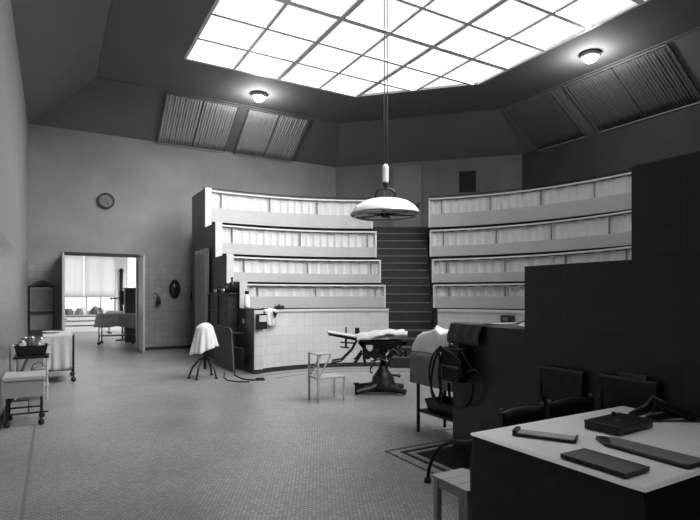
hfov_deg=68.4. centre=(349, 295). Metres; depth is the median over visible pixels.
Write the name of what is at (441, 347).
hose
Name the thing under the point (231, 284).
bottle
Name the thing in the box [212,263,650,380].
floor
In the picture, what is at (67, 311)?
linens
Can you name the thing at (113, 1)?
trim
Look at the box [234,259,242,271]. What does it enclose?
curtain
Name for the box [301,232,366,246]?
curtain
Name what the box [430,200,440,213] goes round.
curtain
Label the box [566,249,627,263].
curtain
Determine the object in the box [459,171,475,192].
air vent
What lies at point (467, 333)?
cloth
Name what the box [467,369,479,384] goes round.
hose
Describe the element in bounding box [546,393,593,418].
dining chair
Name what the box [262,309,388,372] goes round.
wall
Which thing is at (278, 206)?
curtain
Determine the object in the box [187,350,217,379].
tripod stand
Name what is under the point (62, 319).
door
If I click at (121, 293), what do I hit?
stand
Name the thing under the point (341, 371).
trim
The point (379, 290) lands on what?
curtain
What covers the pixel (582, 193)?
curtain
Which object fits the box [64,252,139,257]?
trim
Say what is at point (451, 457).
floor grate
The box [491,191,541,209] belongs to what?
curtain
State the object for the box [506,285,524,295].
curtain
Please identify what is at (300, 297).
tier
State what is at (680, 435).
tabletop
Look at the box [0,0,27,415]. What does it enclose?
wall
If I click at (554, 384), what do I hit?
folding chair
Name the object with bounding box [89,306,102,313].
linens
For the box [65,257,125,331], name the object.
wall
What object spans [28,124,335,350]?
wall
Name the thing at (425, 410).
shelf
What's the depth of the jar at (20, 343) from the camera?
8.31 m
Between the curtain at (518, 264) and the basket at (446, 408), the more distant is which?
the curtain at (518, 264)
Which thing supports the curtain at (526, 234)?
hanging from the tier at (611, 231)
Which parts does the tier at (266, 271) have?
hand rail, post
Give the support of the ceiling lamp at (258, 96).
attached to the ceiling
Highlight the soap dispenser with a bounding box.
[154,293,160,303]
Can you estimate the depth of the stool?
3.55 m
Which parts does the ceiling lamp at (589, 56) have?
globe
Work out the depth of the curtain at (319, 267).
14.41 m
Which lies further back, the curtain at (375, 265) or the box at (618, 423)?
the curtain at (375, 265)
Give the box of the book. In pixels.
[560,448,649,477]
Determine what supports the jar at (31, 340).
in the pan
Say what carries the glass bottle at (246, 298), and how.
on the wall at (202, 236)
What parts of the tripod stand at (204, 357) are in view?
leg, leg, leg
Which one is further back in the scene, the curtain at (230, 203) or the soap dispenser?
the soap dispenser
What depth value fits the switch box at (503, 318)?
10.89 m
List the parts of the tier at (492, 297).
post, hand rail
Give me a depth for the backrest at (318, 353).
8.25 m
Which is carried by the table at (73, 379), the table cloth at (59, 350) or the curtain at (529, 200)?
the table cloth at (59, 350)
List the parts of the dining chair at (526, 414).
post, backrest, post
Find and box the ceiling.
[11,0,699,166]
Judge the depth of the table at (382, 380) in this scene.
8.86 m
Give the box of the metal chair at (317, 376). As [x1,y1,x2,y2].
[308,351,345,403]
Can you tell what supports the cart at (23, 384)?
on the floor at (133, 437)
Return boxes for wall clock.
[97,193,114,208]
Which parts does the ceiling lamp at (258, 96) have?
globe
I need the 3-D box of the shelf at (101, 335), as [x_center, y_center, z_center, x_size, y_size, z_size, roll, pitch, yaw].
[-8.210,1.385,18.181,1.120,0.030,0.540,0,0,-16]
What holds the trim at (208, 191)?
attached to the wall at (202, 236)
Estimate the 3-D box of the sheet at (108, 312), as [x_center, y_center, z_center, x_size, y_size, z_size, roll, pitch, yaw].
[-8.301,0.567,18.135,0.692,0.109,0.420,0,0,0]
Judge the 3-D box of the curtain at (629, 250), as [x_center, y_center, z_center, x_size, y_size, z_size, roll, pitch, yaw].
[5.873,-0.773,9.822,0.097,0.387,1.587,0,0,-9]
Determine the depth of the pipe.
25.26 m
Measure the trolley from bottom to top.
1.050 m
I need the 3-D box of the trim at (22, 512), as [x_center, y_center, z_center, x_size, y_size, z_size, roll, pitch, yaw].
[-1.653,1.698,2.452,0.032,0.003,9.900,0,0,-30]
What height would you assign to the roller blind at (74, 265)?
2.109 m
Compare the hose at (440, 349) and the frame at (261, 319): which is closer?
the hose at (440, 349)
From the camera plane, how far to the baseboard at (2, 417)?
7.04 m
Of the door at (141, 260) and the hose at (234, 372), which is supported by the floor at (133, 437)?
the hose at (234, 372)
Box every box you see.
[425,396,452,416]
[500,315,514,322]
[584,411,652,435]
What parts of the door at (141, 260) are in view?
kick plate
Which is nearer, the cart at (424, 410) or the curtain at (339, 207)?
the cart at (424, 410)
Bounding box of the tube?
[424,439,472,483]
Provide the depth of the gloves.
3.38 m
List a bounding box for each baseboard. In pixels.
[0,359,27,430]
[145,345,190,349]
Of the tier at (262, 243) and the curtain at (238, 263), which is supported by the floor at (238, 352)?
the tier at (262, 243)
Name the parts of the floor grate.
frame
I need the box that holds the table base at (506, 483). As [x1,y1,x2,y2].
[470,436,699,519]
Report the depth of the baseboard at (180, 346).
16.43 m
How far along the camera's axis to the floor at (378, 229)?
17.08 m
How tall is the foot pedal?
0.045 m
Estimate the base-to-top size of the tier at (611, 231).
1.788 m
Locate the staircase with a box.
[372,233,432,367]
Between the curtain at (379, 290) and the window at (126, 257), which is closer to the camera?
the curtain at (379, 290)
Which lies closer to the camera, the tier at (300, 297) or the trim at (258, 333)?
the trim at (258, 333)
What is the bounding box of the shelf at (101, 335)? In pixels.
[99,334,134,336]
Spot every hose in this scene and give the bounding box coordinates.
[223,372,249,381]
[234,372,252,380]
[428,345,442,405]
[430,348,443,402]
[440,346,461,378]
[447,344,473,408]
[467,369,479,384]
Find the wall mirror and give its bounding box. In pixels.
[168,279,180,298]
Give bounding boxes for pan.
[12,343,49,356]
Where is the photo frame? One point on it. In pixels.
(517, 431)
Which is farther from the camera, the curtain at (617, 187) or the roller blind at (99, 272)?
the roller blind at (99, 272)
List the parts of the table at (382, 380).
head plate, bed frame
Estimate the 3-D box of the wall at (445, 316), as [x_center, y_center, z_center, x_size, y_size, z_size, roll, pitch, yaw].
[2.875,1.004,8.799,2.368,1.392,6.641,0,0,6]
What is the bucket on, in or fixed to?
on the stand at (15, 358)
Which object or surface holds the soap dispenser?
attached to the wall at (152, 185)
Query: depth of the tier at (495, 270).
13.27 m
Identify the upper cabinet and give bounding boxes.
[28,280,54,329]
[207,293,237,325]
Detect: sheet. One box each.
[105,311,124,313]
[355,329,407,340]
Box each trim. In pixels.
[19,426,35,519]
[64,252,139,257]
[64,255,137,350]
[96,0,699,124]
[205,187,246,307]
[254,310,262,369]
[269,368,402,374]
[278,371,452,430]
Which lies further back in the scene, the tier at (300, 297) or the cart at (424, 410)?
the tier at (300, 297)
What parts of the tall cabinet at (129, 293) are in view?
door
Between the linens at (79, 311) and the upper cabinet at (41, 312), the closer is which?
the upper cabinet at (41, 312)
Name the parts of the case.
lid, handle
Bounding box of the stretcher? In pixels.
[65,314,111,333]
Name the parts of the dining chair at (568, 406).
post, backrest, post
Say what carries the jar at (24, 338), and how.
in the pan
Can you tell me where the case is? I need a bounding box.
[440,341,468,382]
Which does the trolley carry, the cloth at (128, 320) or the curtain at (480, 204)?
the cloth at (128, 320)
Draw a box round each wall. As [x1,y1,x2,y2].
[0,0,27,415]
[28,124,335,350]
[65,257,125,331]
[192,188,261,373]
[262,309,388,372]
[336,155,521,277]
[437,309,524,329]
[453,151,699,453]
[522,104,699,198]
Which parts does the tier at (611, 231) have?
post, hand rail, post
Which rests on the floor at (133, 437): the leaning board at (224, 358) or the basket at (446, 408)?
the leaning board at (224, 358)
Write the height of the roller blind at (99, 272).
2.109 m
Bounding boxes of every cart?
[2,370,47,427]
[417,384,452,431]
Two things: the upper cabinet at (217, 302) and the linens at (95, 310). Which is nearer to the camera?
the upper cabinet at (217, 302)
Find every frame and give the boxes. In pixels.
[256,314,266,328]
[512,426,577,443]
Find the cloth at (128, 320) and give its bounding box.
[94,313,135,327]
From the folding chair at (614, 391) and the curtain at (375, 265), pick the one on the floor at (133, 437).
the folding chair at (614, 391)
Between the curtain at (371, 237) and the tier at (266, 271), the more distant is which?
the curtain at (371, 237)
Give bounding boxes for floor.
[0,330,469,519]
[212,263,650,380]
[372,227,429,242]
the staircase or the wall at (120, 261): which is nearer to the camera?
the staircase
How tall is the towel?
0.392 m
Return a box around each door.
[59,252,66,330]
[138,255,146,352]
[392,163,422,226]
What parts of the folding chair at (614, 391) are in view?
leg, rail, leg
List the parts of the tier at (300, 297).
hand rail, post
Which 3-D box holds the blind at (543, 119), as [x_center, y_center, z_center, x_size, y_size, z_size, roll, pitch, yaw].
[6.024,-5.357,15.972,1.640,1.078,1.830,0,0,-30]
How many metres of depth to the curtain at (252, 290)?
12.39 m
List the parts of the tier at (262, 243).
hand rail, post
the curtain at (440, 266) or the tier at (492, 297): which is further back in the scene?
the curtain at (440, 266)
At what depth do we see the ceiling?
14.19 m
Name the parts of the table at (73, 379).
leg, leg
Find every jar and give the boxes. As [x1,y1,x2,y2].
[18,340,26,345]
[21,336,27,345]
[28,336,35,345]
[37,337,44,344]
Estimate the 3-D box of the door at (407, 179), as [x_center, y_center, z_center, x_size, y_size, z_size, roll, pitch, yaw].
[2.072,-3.555,18.753,1.120,2.510,0.108,0,0,15]
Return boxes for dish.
[42,331,59,332]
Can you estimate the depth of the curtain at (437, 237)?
15.16 m
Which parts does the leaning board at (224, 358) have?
panel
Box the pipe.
[119,268,123,310]
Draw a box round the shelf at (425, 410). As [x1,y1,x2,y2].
[419,408,452,421]
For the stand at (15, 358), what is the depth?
8.41 m
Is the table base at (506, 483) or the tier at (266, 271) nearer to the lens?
the table base at (506, 483)
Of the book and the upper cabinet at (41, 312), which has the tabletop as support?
the book
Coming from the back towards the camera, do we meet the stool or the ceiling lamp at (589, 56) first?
the ceiling lamp at (589, 56)
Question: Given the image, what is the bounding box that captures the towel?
[260,308,277,325]
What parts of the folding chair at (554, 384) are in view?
leg, rail, leg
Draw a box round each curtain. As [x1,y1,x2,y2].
[194,246,210,327]
[212,193,220,207]
[222,194,268,211]
[222,227,230,242]
[231,228,299,245]
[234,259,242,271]
[245,259,306,273]
[247,286,256,295]
[259,286,314,295]
[270,198,316,214]
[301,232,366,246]
[308,261,370,273]
[316,287,374,295]
[318,201,360,214]
[368,233,374,246]
[372,262,378,273]
[376,287,383,295]
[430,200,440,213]
[432,232,442,245]
[434,261,445,273]
[436,286,447,295]
[442,196,489,212]
[444,229,495,245]
[447,259,503,273]
[450,286,503,295]
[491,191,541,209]
[497,224,550,243]
[506,255,563,271]
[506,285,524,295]
[542,182,593,204]
[552,217,607,239]
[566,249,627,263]
[595,176,630,197]
[610,214,630,233]
[628,249,630,259]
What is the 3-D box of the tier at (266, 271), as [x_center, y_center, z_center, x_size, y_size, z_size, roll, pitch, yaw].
[-1.132,-0.206,13.986,4.155,1.612,0.514,0,0,-19]
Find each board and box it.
[215,325,242,371]
[595,436,699,468]
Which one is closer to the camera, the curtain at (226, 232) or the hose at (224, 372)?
the hose at (224, 372)
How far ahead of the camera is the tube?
4.68 m
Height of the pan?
0.183 m
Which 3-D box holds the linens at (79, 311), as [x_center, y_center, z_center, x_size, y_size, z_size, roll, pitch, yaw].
[-11.582,0.634,22.193,0.530,0.328,0.497,0,0,0]
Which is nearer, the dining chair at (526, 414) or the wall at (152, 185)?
the dining chair at (526, 414)
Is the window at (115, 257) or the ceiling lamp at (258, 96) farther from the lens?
the window at (115, 257)
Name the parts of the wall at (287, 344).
baseboard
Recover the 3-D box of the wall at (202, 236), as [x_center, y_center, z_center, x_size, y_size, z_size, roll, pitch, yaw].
[-3.441,-0.700,13.700,0.180,4.799,5.731,0,0,-30]
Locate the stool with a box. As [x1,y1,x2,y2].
[432,468,469,519]
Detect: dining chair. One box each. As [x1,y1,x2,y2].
[499,402,544,427]
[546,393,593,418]
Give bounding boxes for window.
[73,257,115,311]
[126,257,127,287]
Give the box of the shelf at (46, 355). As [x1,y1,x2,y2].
[13,353,48,359]
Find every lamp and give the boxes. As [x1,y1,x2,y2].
[251,91,266,101]
[350,0,420,221]
[580,49,600,63]
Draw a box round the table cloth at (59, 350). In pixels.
[42,331,71,370]
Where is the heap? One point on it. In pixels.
(429, 341)
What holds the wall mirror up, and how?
attached to the wall at (152, 185)
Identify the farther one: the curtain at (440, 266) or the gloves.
the curtain at (440, 266)
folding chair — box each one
[537,365,583,416]
[597,374,658,411]
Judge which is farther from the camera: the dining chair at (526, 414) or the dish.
the dish
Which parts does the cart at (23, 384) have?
leg, leg, lid, leg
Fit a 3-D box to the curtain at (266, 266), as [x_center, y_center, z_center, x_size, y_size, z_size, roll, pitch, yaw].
[-1.998,-0.773,13.820,1.801,0.387,0.123,0,0,-27]
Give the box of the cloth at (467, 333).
[447,322,498,345]
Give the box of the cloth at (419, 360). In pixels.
[410,351,452,391]
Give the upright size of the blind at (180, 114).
1.077 m
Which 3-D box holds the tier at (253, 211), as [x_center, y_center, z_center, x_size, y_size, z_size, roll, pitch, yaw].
[-1.819,-2.100,15.915,5.293,2.101,0.563,0,0,-19]
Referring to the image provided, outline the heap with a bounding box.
[412,325,452,354]
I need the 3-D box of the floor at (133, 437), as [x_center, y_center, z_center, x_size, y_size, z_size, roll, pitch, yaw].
[-3.719,1.800,13.441,25.000,0.200,33.000,0,0,-30]
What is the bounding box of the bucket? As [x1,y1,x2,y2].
[29,362,45,383]
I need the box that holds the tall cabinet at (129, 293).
[123,288,135,341]
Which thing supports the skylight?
attached to the ceiling
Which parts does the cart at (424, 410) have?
leg, leg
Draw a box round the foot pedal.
[252,377,264,380]
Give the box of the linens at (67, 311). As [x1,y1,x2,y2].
[65,308,73,314]
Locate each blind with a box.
[65,255,83,296]
[84,256,114,296]
[157,92,238,152]
[233,108,309,161]
[503,91,586,150]
[563,43,699,132]
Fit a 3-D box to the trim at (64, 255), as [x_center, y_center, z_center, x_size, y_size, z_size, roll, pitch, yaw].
[-7.524,0.250,15.604,2.045,2.900,0.190,0,0,-30]
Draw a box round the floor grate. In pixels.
[386,438,470,473]
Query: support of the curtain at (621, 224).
hanging from the tier at (611, 231)
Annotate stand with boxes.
[13,353,48,402]
[110,291,123,340]
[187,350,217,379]
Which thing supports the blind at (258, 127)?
attached to the ceiling
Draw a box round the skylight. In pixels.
[184,0,649,97]
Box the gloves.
[628,395,699,420]
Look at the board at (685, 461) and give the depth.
2.64 m
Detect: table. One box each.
[42,331,75,381]
[327,327,407,394]
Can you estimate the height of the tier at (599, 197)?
2.101 m
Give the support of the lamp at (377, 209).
hanging from the skylight
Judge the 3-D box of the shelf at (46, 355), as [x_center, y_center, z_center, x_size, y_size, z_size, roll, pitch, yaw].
[-5.250,0.993,8.493,0.500,0.035,0.460,0,0,-30]
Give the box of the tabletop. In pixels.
[471,406,699,492]
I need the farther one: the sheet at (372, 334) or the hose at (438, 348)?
the sheet at (372, 334)
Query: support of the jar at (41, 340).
in the pan
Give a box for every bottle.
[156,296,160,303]
[229,277,234,292]
[244,291,249,307]
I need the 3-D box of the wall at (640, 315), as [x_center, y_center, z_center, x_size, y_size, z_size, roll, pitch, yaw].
[2.813,-0.679,3.063,0.185,4.759,6.331,0,0,-30]
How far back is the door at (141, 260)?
15.39 m
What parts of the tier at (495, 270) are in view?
post, hand rail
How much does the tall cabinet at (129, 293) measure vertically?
2.000 m
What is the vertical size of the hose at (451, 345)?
0.697 m
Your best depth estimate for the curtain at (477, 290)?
12.61 m
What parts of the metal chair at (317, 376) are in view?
leg, leg, seat, leg, leg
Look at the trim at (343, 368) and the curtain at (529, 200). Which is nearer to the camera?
the trim at (343, 368)
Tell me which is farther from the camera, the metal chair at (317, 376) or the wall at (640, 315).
the metal chair at (317, 376)
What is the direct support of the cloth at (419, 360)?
hanging from the cart at (424, 410)
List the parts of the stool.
leg, leg, leg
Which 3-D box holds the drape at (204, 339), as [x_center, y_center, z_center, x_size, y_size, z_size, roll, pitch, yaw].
[-3.032,0.893,10.705,0.594,0.672,0.605,0,0,0]
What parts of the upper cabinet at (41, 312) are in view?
door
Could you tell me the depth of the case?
5.50 m
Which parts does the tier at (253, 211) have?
rod, hand rail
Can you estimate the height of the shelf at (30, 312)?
0.070 m
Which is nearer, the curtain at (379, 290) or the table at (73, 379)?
the table at (73, 379)
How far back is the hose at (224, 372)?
10.21 m
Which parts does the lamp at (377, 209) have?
dish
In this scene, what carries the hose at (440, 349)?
hanging from the case
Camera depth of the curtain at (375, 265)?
14.48 m
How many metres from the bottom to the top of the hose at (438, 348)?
0.661 m
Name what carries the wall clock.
attached to the wall at (152, 185)
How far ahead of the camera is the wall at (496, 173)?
18.49 m
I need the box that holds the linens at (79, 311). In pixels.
[75,307,88,314]
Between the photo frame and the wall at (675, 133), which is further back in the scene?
the wall at (675, 133)
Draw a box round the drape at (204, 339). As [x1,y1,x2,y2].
[189,323,218,354]
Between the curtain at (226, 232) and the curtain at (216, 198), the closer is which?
the curtain at (226, 232)
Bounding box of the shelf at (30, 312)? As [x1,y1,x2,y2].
[29,311,53,313]
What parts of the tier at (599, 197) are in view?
hand rail, rod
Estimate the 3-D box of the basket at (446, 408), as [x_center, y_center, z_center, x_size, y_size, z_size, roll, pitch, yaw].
[1.219,1.347,6.267,0.358,0.148,0.555,0,0,-30]
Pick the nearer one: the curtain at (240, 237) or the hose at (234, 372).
the hose at (234, 372)
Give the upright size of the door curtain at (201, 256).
2.318 m
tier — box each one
[204,187,372,237]
[222,225,376,261]
[234,256,380,286]
[247,284,385,308]
[429,169,630,262]
[430,210,630,290]
[432,246,630,317]
[433,283,524,326]
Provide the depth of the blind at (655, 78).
13.45 m
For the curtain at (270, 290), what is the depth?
12.93 m
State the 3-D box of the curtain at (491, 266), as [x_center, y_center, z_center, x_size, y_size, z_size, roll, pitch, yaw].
[3.342,-0.773,13.670,1.590,0.387,0.090,0,0,32]
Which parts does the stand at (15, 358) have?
leg, leg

